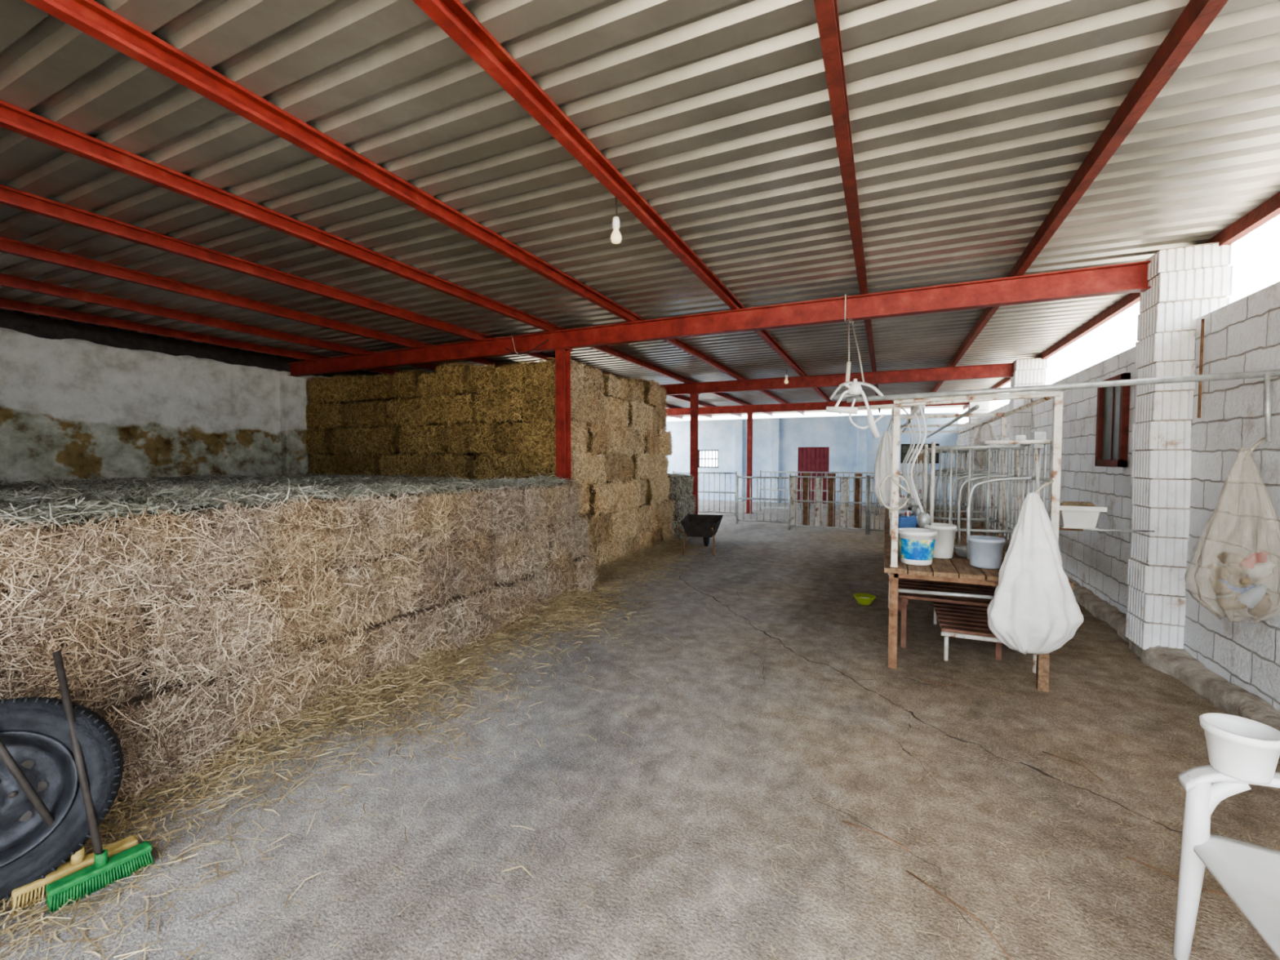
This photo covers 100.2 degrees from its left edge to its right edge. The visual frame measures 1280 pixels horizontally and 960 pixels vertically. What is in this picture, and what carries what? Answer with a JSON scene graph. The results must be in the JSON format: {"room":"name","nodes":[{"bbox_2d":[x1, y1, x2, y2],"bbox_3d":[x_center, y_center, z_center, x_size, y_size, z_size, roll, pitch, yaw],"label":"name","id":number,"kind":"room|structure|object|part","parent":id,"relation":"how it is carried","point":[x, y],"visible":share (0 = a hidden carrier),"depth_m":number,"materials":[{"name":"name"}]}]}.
{"room":"farm building","nodes":[
{"label":"farm building","id":0,"kind":"room"},
{"bbox_2d":[0,327,325,483],"bbox_3d":[-4.247,-0.436,12.399,0.320,3.090,21.400,1,2,25],"label":"wall","id":1,"kind":"structure","parent":0,"point":[73,408],"depth_m":6.90,"materials":[{"name":"paint"}]},
{"bbox_2d":[0,309,389,377],"bbox_3d":[-6.327,-1.857,7.958,0.160,0.320,11.700,1,2,25],"label":"beam","id":2,"kind":"structure","parent":1,"relation":"on","point":[42,326],"depth_m":7.06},
{"bbox_2d":[279,374,307,475],"bbox_3d":[-5.675,-0.219,8.796,0.140,2.940,0.350,1,2,25],"label":"pillar","id":3,"kind":"structure","parent":1,"relation":"attached to","point":[293,410],"depth_m":8.69,"materials":[{"name":"paint"}]},
{"bbox_2d":[0,0,1279,417],"bbox_3d":[0.930,-2.088,10.007,11.570,0.040,21.499,1,2,25],"label":"ceiling","id":4,"kind":"structure","parent":0,"point":[970,120],"depth_m":2.96,"materials":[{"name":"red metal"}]},
{"bbox_2d":[0,297,402,374],"bbox_3d":[-3.708,-2.095,11.975,0.060,0.100,21.200,1,2,25],"label":"beam","id":5,"kind":"structure","parent":4,"relation":"attached to","point":[5,304],"depth_m":6.69,"materials":[{"name":"red metal"}]},
{"bbox_2d":[0,273,684,418],"bbox_3d":[-2.708,-2.077,11.516,0.060,0.100,21.200,1,2,25],"label":"beam","id":6,"kind":"structure","parent":4,"relation":"attached to","point":[8,281],"depth_m":5.96,"materials":[{"name":"red metal"}]},
{"bbox_2d":[0,236,713,417],"bbox_3d":[-1.618,-2.057,11.016,0.060,0.100,21.200,1,2,25],"label":"beam","id":7,"kind":"structure","parent":4,"relation":"attached to","point":[8,246],"depth_m":5.12,"materials":[{"name":"red metal"}]},
{"bbox_2d":[0,184,742,417],"bbox_3d":[-0.573,-2.038,10.536,0.060,0.100,21.200,1,2,25],"label":"beam","id":8,"kind":"structure","parent":4,"relation":"attached to","point":[11,197],"depth_m":4.28,"materials":[{"name":"red metal"}]},
{"bbox_2d":[0,99,773,416],"bbox_3d":[0.472,-2.019,10.056,0.060,0.100,21.200,1,2,25],"label":"beam","id":9,"kind":"structure","parent":4,"relation":"attached to","point":[16,119],"depth_m":3.44,"materials":[{"name":"red metal"}]},
{"bbox_2d":[23,0,805,415],"bbox_3d":[1.490,-2.000,9.589,0.060,0.100,21.200,1,2,25],"label":"beam","id":10,"kind":"structure","parent":4,"relation":"attached to","point":[93,19],"depth_m":2.61,"materials":[{"name":"red metal"}]},
{"bbox_2d":[412,0,841,413],"bbox_3d":[2.589,-1.980,9.084,0.060,0.100,21.200,1,2,25],"label":"beam","id":11,"kind":"structure","parent":4,"relation":"attached to","point":[451,16],"depth_m":2.59,"materials":[{"name":"red metal"}]},
{"bbox_2d":[610,197,622,244],"bbox_3d":[-0.144,-1.561,3.220,0.068,0.275,0.068,1,2,25],"label":"light bulb","id":12,"kind":"object","parent":11,"relation":"hanging from","point":[615,237],"visible":1,"depth_m":3.20,"materials":[{"name":"white glass"}]},
{"bbox_2d":[784,368,788,383],"bbox_3d":[2.555,-1.808,9.327,0.068,0.265,0.068,1,2,25],"label":"light bulb","id":13,"kind":"object","parent":4,"relation":"hanging from","point":[786,381],"visible":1,"depth_m":9.31,"materials":[{"name":"white glass"}]},
{"bbox_2d":[813,0,880,413],"bbox_3d":[3.725,-1.960,8.562,0.060,0.100,21.200,1,2,25],"label":"steel beam","id":14,"kind":"structure","parent":4,"relation":"attached to","point":[826,11],"depth_m":2.52,"materials":[{"name":"red metal"}]},
{"bbox_2d":[929,0,1228,392],"bbox_3d":[4.843,-1.939,8.049,0.060,0.100,21.200,1,2,25],"label":"steel beam","id":15,"kind":"structure","parent":4,"relation":"attached to","point":[1197,15],"depth_m":2.53,"materials":[{"name":"red metal"}]},
{"bbox_2d":[962,191,1279,409],"bbox_3d":[5.960,-1.919,7.536,0.060,0.100,21.200,1,2,25],"label":"steel beam","id":16,"kind":"structure","parent":4,"relation":"attached to","point":[1269,209],"depth_m":4.03,"materials":[{"name":"red metal"}]},
{"bbox_2d":[0,499,1279,959],"bbox_3d":[0.547,1.334,9.273,11.700,0.200,23.200,1,2,25],"label":"floor","id":17,"kind":"structure","parent":0,"point":[439,852],"depth_m":2.48,"materials":[{"name":"concrete"}]},
{"bbox_2d":[0,696,124,900],"bbox_3d":[-2.385,1.173,1.970,0.691,0.705,0.365,-2,3,-39],"label":"wheel","id":18,"kind":"object","parent":17,"relation":"on","point":[35,731],"visible":0.9,"depth_m":2.02,"materials":[{"name":"black rubber"}]},
{"bbox_2d":[0,738,137,915],"bbox_3d":[-2.202,1.081,1.966,0.511,0.885,0.183,-2,3,-34],"label":"push broom","id":19,"kind":"object","parent":17,"relation":"on","point":[79,860],"visible":0.44,"depth_m":1.97,"materials":[{"name":"yellow plastic"},{"name":"dark wood handle"}]},
{"bbox_2d":[44,650,154,913],"bbox_3d":[-2.137,1.097,2.076,0.350,0.844,0.282,2,3,35],"label":"push broom","id":20,"kind":"object","parent":17,"relation":"on","point":[105,869],"visible":0.99,"depth_m":2.03,"materials":[{"name":"green plastic"}]},
{"bbox_2d":[0,471,598,818],"bbox_3d":[-4.484,0.711,4.519,5.915,1.486,6.835,1,2,25],"label":"stack","id":21,"kind":"object","parent":17,"relation":"on","point":[187,612],"visible":0.97,"depth_m":3.08,"materials":[{"name":"beige plant"}]},
{"bbox_2d":[0,535,791,959],"bbox_3d":[-0.133,1.309,4.738,3.165,0.201,10.459,1,2,22],"label":"straw","id":22,"kind":"object","parent":17,"relation":"on","point":[445,663],"visible":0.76,"depth_m":3.12,"materials":[{"name":"beige plant"}]},
{"bbox_2d":[304,357,675,574],"bbox_3d":[-2.495,-0.262,9.385,5.501,3.035,3.654,1,2,25],"label":"stack","id":23,"kind":"object","parent":17,"relation":"on","point":[468,420],"visible":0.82,"depth_m":7.80,"materials":[{"name":"beige plant"}]},
{"bbox_2d":[552,346,573,481],"bbox_3d":[-0.948,-0.138,6.631,0.200,2.950,0.200,1,2,25],"label":"steel column","id":24,"kind":"structure","parent":17,"relation":"on","point":[562,354],"depth_m":6.56,"materials":[{"name":"red metal"}]},
{"bbox_2d":[286,260,1151,376],"bbox_3d":[-0.839,-1.717,6.518,10.780,0.215,0.110,1,2,25],"label":"steel beam","id":25,"kind":"structure","parent":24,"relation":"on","point":[1127,277],"depth_m":5.41,"materials":[{"name":"red metal"}]},
{"bbox_2d":[505,335,548,357],"bbox_3d":[-1.411,-1.668,6.628,0.656,0.294,0.034,1,2,25],"label":"cable","id":26,"kind":"object","parent":25,"relation":"hanging from","point":[512,335],"visible":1,"depth_m":6.64,"materials":[{"name":"plastic"}]},
{"bbox_2d":[826,293,884,438],"bbox_3d":[1.895,-1.051,4.603,0.412,1.431,1.395,1,2,25],"label":"cluster","id":27,"kind":"object","parent":25,"relation":"hanging from","point":[854,387],"visible":0.98,"depth_m":4.03,"materials":[{"name":"white plastic"}]},
{"bbox_2d":[77,541,1279,959],"bbox_3d":[2.011,1.383,5.304,4.485,0.006,10.843,1,2,25],"label":"litter","id":28,"kind":"object","parent":17,"relation":"on","point":[842,541],"visible":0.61,"depth_m":2.37,"materials":[{"name":"beige plant"}]},
{"bbox_2d":[666,471,697,542],"bbox_3d":[0.601,0.515,10.683,0.939,1.355,1.126,1,2,25],"label":"stack","id":29,"kind":"object","parent":17,"relation":"on","point":[681,494],"visible":0.47,"depth_m":10.28,"materials":[{"name":"beige plant"}]},
{"bbox_2d":[688,392,699,514],"bbox_3d":[1.128,-0.317,11.144,0.200,2.950,0.200,1,2,25],"label":"steel column","id":30,"kind":"structure","parent":17,"relation":"on","point":[694,397],"depth_m":11.08,"materials":[{"name":"red metal"}]},
{"bbox_2d":[659,362,1014,395],"bbox_3d":[1.237,-1.896,11.031,10.780,0.215,0.110,1,2,25],"label":"steel beam","id":31,"kind":"structure","parent":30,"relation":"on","point":[1002,370],"depth_m":9.80,"materials":[{"name":"red metal"}]},
{"bbox_2d":[675,514,723,555],"bbox_3d":[1.057,0.939,9.159,0.640,0.602,1.655,1,2,15],"label":"wheelbarrow","id":32,"kind":"object","parent":17,"relation":"on","point":[704,526],"visible":1,"depth_m":8.89,"materials":[{"name":"metal"}]},
{"bbox_2d":[672,471,737,516],"bbox_3d":[1.806,0.375,15.154,1.900,1.250,0.050,1,2,25],"label":"metal gate","id":33,"kind":"object","parent":17,"relation":"on","point":[673,472],"visible":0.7,"depth_m":14.97,"materials":[{"name":"metal"}]},
{"bbox_2d":[745,412,753,513],"bbox_3d":[3.215,-0.497,15.683,0.200,2.950,0.200,1,2,25],"label":"steel column","id":34,"kind":"structure","parent":17,"relation":"on","point":[749,415],"depth_m":15.63,"materials":[{"name":"metal"}]},
{"bbox_2d":[665,400,968,415],"bbox_3d":[3.324,-2.076,15.571,10.780,0.215,0.110,1,2,25],"label":"steel beam","id":35,"kind":"structure","parent":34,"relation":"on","point":[821,405],"depth_m":15.32,"materials":[{"name":"metal"}]},
{"bbox_2d":[736,475,788,524],"bbox_3d":[2.978,0.491,12.858,1.350,1.200,0.050,1,2,25],"label":"metal gate","id":36,"kind":"object","parent":17,"relation":"on","point":[737,476],"visible":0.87,"depth_m":12.87,"materials":[{"name":"grey metal"}]},
{"bbox_2d":[759,470,878,515],"bbox_3d":[5.209,0.350,15.791,3.350,1.250,0.050,1,2,25],"label":"metal gate","id":37,"kind":"object","parent":17,"relation":"on","point":[761,471],"visible":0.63,"depth_m":15.85,"materials":[{"name":"grey metal"}]},
{"bbox_2d":[788,473,868,533],"bbox_3d":[4.095,0.497,11.695,1.650,1.280,0.070,1,2,25],"label":"wooden pallet","id":38,"kind":"object","parent":17,"relation":"on","point":[857,479],"visible":1,"depth_m":11.69,"materials":[{"name":"white paint"}]},
{"bbox_2d":[853,593,875,604],"bbox_3d":[2.479,1.322,5.906,0.236,0.090,0.236,1,2,25],"label":"bowl","id":39,"kind":"object","parent":17,"relation":"on","point":[862,598],"visible":1,"depth_m":5.87,"materials":[{"name":"plastic"}]},
{"bbox_2d":[867,475,886,534],"bbox_3d":[5.045,0.530,11.248,0.450,1.250,0.050,1,2,25],"label":"metal gate","id":40,"kind":"object","parent":17,"relation":"on","point":[870,503],"visible":0.49,"depth_m":11.30,"materials":[{"name":"grey metal"}]},
{"bbox_2d":[679,573,1182,927],"bbox_3d":[1.530,1.427,4.370,4.333,0.001,4.957,1,2,25],"label":"floor crack","id":41,"kind":"object","parent":17,"relation":"on","point":[910,712],"depth_m":2.93,"materials":[{"name":"grey concrete"}]},
{"bbox_2d":[898,471,999,529],"bbox_3d":[5.782,0.533,9.918,1.800,1.350,0.050,1,2,25],"label":"metal gate","id":42,"kind":"object","parent":17,"relation":"on","point":[900,473],"visible":0.09,"depth_m":9.98,"materials":[{"name":"grey metal"}]},
{"bbox_2d":[897,569,1001,660],"bbox_3d":[2.812,1.182,4.949,0.780,0.445,1.250,1,2,25],"label":"slatted bench","id":43,"kind":"object","parent":17,"relation":"on","point":[906,584],"visible":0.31,"depth_m":4.60,"materials":[{"name":"brown wood"}]},
{"bbox_2d":[932,600,1036,673],"bbox_3d":[2.911,1.287,4.592,0.660,0.265,1.133,1,2,25],"label":"step","id":44,"kind":"structure","parent":17,"relation":"on","point":[964,620],"depth_m":4.37,"materials":[{"name":"brown wood"}]},
{"bbox_2d":[841,679,1228,959],"bbox_3d":[1.838,1.498,2.325,1.751,0.012,2.955,1,2,25],"label":"dry twigs","id":45,"kind":"object","parent":17,"relation":"on","point":[887,838],"visible":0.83,"depth_m":2.05,"materials":[{"name":"dry brown wood twigs"}]},
{"bbox_2d":[846,369,1279,692],"bbox_3d":[3.879,0.226,6.191,2.452,2.259,5.732,1,2,25],"label":"stand","id":46,"kind":"object","parent":17,"relation":"on","point":[957,569],"visible":0.88,"depth_m":4.22,"materials":[{"name":"white paint"}]},
{"bbox_2d":[873,418,891,505],"bbox_3d":[2.722,-0.196,5.904,0.259,0.960,0.216,1,2,25],"label":"hanging bag","id":47,"kind":"object","parent":46,"relation":"hanging from","point":[883,459],"visible":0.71,"depth_m":5.86,"materials":[{"name":"fabric"}]},
{"bbox_2d":[897,510,912,515],"bbox_3d":[2.872,0.463,5.746,0.257,0.260,0.252,1,2,25],"label":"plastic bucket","id":48,"kind":"object","parent":46,"relation":"on","point":[900,512],"visible":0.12,"depth_m":5.69,"materials":[{"name":"white plastic"}]},
{"bbox_2d":[898,504,912,510],"bbox_3d":[3.206,0.434,6.473,0.257,0.260,0.252,1,2,25],"label":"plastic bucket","id":49,"kind":"object","parent":46,"relation":"on","point":[905,507],"visible":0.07,"depth_m":6.37,"materials":[{"name":"white plastic"}]},
{"bbox_2d":[897,493,916,542],"bbox_3d":[3.145,0.406,6.362,0.162,0.325,2.891,1,3,25],"label":"cans","id":50,"kind":"object","parent":46,"relation":"on","point":[907,520],"visible":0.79,"depth_m":5.07,"materials":[{"name":"blue plastic"}]},
{"bbox_2d":[897,527,937,565],"bbox_3d":[2.180,0.523,4.217,0.289,0.260,0.284,1,2,25],"label":"plastic bucket","id":51,"kind":"object","parent":46,"relation":"on","point":[916,545],"visible":0.94,"depth_m":4.12,"materials":[{"name":"blue plastic"}]},
{"bbox_2d":[922,522,957,558],"bbox_3d":[2.511,0.508,4.482,0.257,0.270,0.252,1,2,25],"label":"plastic bucket","id":52,"kind":"object","parent":46,"relation":"on","point":[944,540],"visible":0.77,"depth_m":4.39,"materials":[{"name":"white plastic"}]},
{"bbox_2d":[953,545,966,557],"bbox_3d":[2.735,0.602,4.494,0.212,0.081,0.212,1,2,25],"label":"bowl","id":53,"kind":"object","parent":46,"relation":"on","point":[961,550],"visible":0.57,"depth_m":4.46,"materials":[{"name":"grey metal"}]},
{"bbox_3d":[3.505,0.321,6.314,1.032,2.058,5.470,1,2,25],"label":"frame","id":54,"kind":"part","parent":46,"relation":"part of","materials":[{"name":"white paint"}]},
{"bbox_2d":[965,535,1005,568],"bbox_3d":[2.632,0.549,4.076,0.257,0.220,0.252,1,2,25],"label":"plastic bucket","id":55,"kind":"object","parent":46,"relation":"on","point":[985,552],"visible":1,"depth_m":3.99,"materials":[{"name":"white plastic"}]},
{"bbox_2d":[986,480,1083,654],"bbox_3d":[2.561,0.577,3.490,0.505,1.146,0.346,0,2,2],"label":"woven sack","id":56,"kind":"object","parent":46,"relation":"attached to","point":[1034,609],"visible":1,"depth_m":3.42,"materials":[{"name":"fabric"}]},
{"bbox_2d":[1058,501,1155,532],"bbox_3d":[3.494,0.284,4.132,0.811,0.229,0.230,1,2,25],"label":"plastic basin","id":57,"kind":"object","parent":46,"relation":"attached to","point":[1077,515],"visible":0.93,"depth_m":4.10,"materials":[{"name":"plastic"}]},
{"bbox_2d":[1207,437,1275,617],"bbox_3d":[3.455,0.285,3.077,0.418,1.067,0.321,0,2,7],"label":"plastic bag","id":58,"kind":"object","parent":46,"relation":"hanging from","point":[1237,573],"visible":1,"depth_m":3.05,"materials":[{"name":"beige plastic"}]},
{"bbox_2d":[1173,764,1279,959],"bbox_3d":[1.885,1.107,1.347,0.604,0.887,0.560,1,2,25],"label":"plastic chair","id":59,"kind":"object","parent":17,"relation":"on","point":[1249,873],"visible":0.91,"depth_m":1.63,"materials":[{"name":"white plastic"}]},
{"bbox_2d":[1199,713,1279,784],"bbox_3d":[1.836,0.822,1.633,0.180,0.144,0.179,1,2,25],"label":"plastic pot","id":60,"kind":"object","parent":59,"relation":"on","point":[1239,748],"visible":1,"depth_m":1.60,"materials":[{"name":"white plastic"}]},
{"bbox_2d":[664,412,958,507],"bbox_3d":[5.303,-0.730,19.670,11.000,3.100,0.200,1,2,25],"label":"wall","id":61,"kind":"structure","parent":0,"point":[837,433],"depth_m":19.49,"materials":[{"name":"paint"}]},
{"bbox_2d":[697,449,718,467],"bbox_3d":[2.678,-0.827,20.852,0.840,0.700,0.080,1,2,25],"label":"window","id":62,"kind":"structure","parent":61,"relation":"in","point":[699,451],"depth_m":20.85,"materials":[{"name":"white metal"}]},
{"bbox_2d":[733,420,743,501],"bbox_3d":[3.729,-0.726,20.196,0.300,3.050,0.160,1,2,25],"label":"trim","id":63,"kind":"structure","parent":61,"relation":"attached to","point":[739,424],"depth_m":20.11,"materials":[{"name":"white paint"}]},
{"bbox_2d":[770,418,779,502],"bbox_3d":[4.956,-0.703,19.633,0.300,3.050,0.160,1,2,25],"label":"trim","id":64,"kind":"structure","parent":61,"relation":"attached to","point":[775,423],"depth_m":19.55,"materials":[{"name":"white paint"}]},
{"bbox_2d":[797,447,829,503],"bbox_3d":[6.217,-0.171,19.201,1.070,2.020,0.130,1,2,25],"label":"door","id":65,"kind":"structure","parent":61,"relation":"in","point":[810,459],"depth_m":19.19,"materials":[{"name":"red paint"}]},
{"bbox_2d":[857,416,867,505],"bbox_3d":[7.636,-0.654,18.402,0.300,3.050,0.160,1,2,25],"label":"trim","id":66,"kind":"structure","parent":61,"relation":"attached to","point":[862,420],"depth_m":18.31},
{"bbox_2d":[900,443,939,463],"bbox_3d":[9.307,-0.881,17.801,1.130,0.650,0.080,1,2,25],"label":"window","id":67,"kind":"structure","parent":61,"relation":"in","point":[904,447],"depth_m":17.90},
{"bbox_2d":[965,400,990,518],"bbox_3d":[8.386,-0.526,13.283,0.423,3.200,0.381,1,2,25],"label":"pillar","id":68,"kind":"structure","parent":0,"point":[984,406],"depth_m":13.12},
{"bbox_2d":[1007,357,1047,539],"bbox_3d":[6.299,-0.346,8.741,0.423,3.200,0.380,1,2,25],"label":"pillar","id":69,"kind":"structure","parent":0,"point":[1027,371],"depth_m":8.59,"materials":[{"name":"white brick"}]},
{"bbox_2d":[957,281,1279,711],"bbox_3d":[5.924,-0.027,7.628,0.200,2.650,21.200,1,2,25],"label":"wall","id":70,"kind":"structure","parent":0,"point":[1235,501],"depth_m":3.77,"materials":[{"name":"white brick"}]},
{"bbox_2d":[1094,372,1130,466],"bbox_3d":[4.796,-0.585,5.426,0.070,0.900,0.700,1,2,25],"label":"window","id":71,"kind":"structure","parent":70,"relation":"in","point":[1113,402],"depth_m":5.41,"materials":[{"name":"red paint"}]},
{"bbox_2d":[952,507,1279,731],"bbox_3d":[5.768,1.210,7.859,0.255,0.159,21.000,1,2,25],"label":"concrete curb","id":72,"kind":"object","parent":70,"relation":"attached to","point":[1177,663],"depth_m":3.80,"materials":[{"name":"grey concrete"}]},
{"bbox_2d":[1197,318,1204,417],"bbox_3d":[4.108,-0.816,3.916,0.017,0.720,0.017,-2,3,-43],"label":"conduit pipe","id":73,"kind":"object","parent":70,"relation":"attached to","point":[1202,321],"visible":1,"depth_m":3.91,"materials":[{"name":"metal"}]},
{"bbox_2d":[1124,241,1232,657],"bbox_3d":[4.219,-0.167,4.221,0.420,3.200,0.380,1,2,25],"label":"pillar","id":74,"kind":"structure","parent":0,"point":[1188,283],"depth_m":4.11,"materials":[{"name":"white brick"}]}
]}

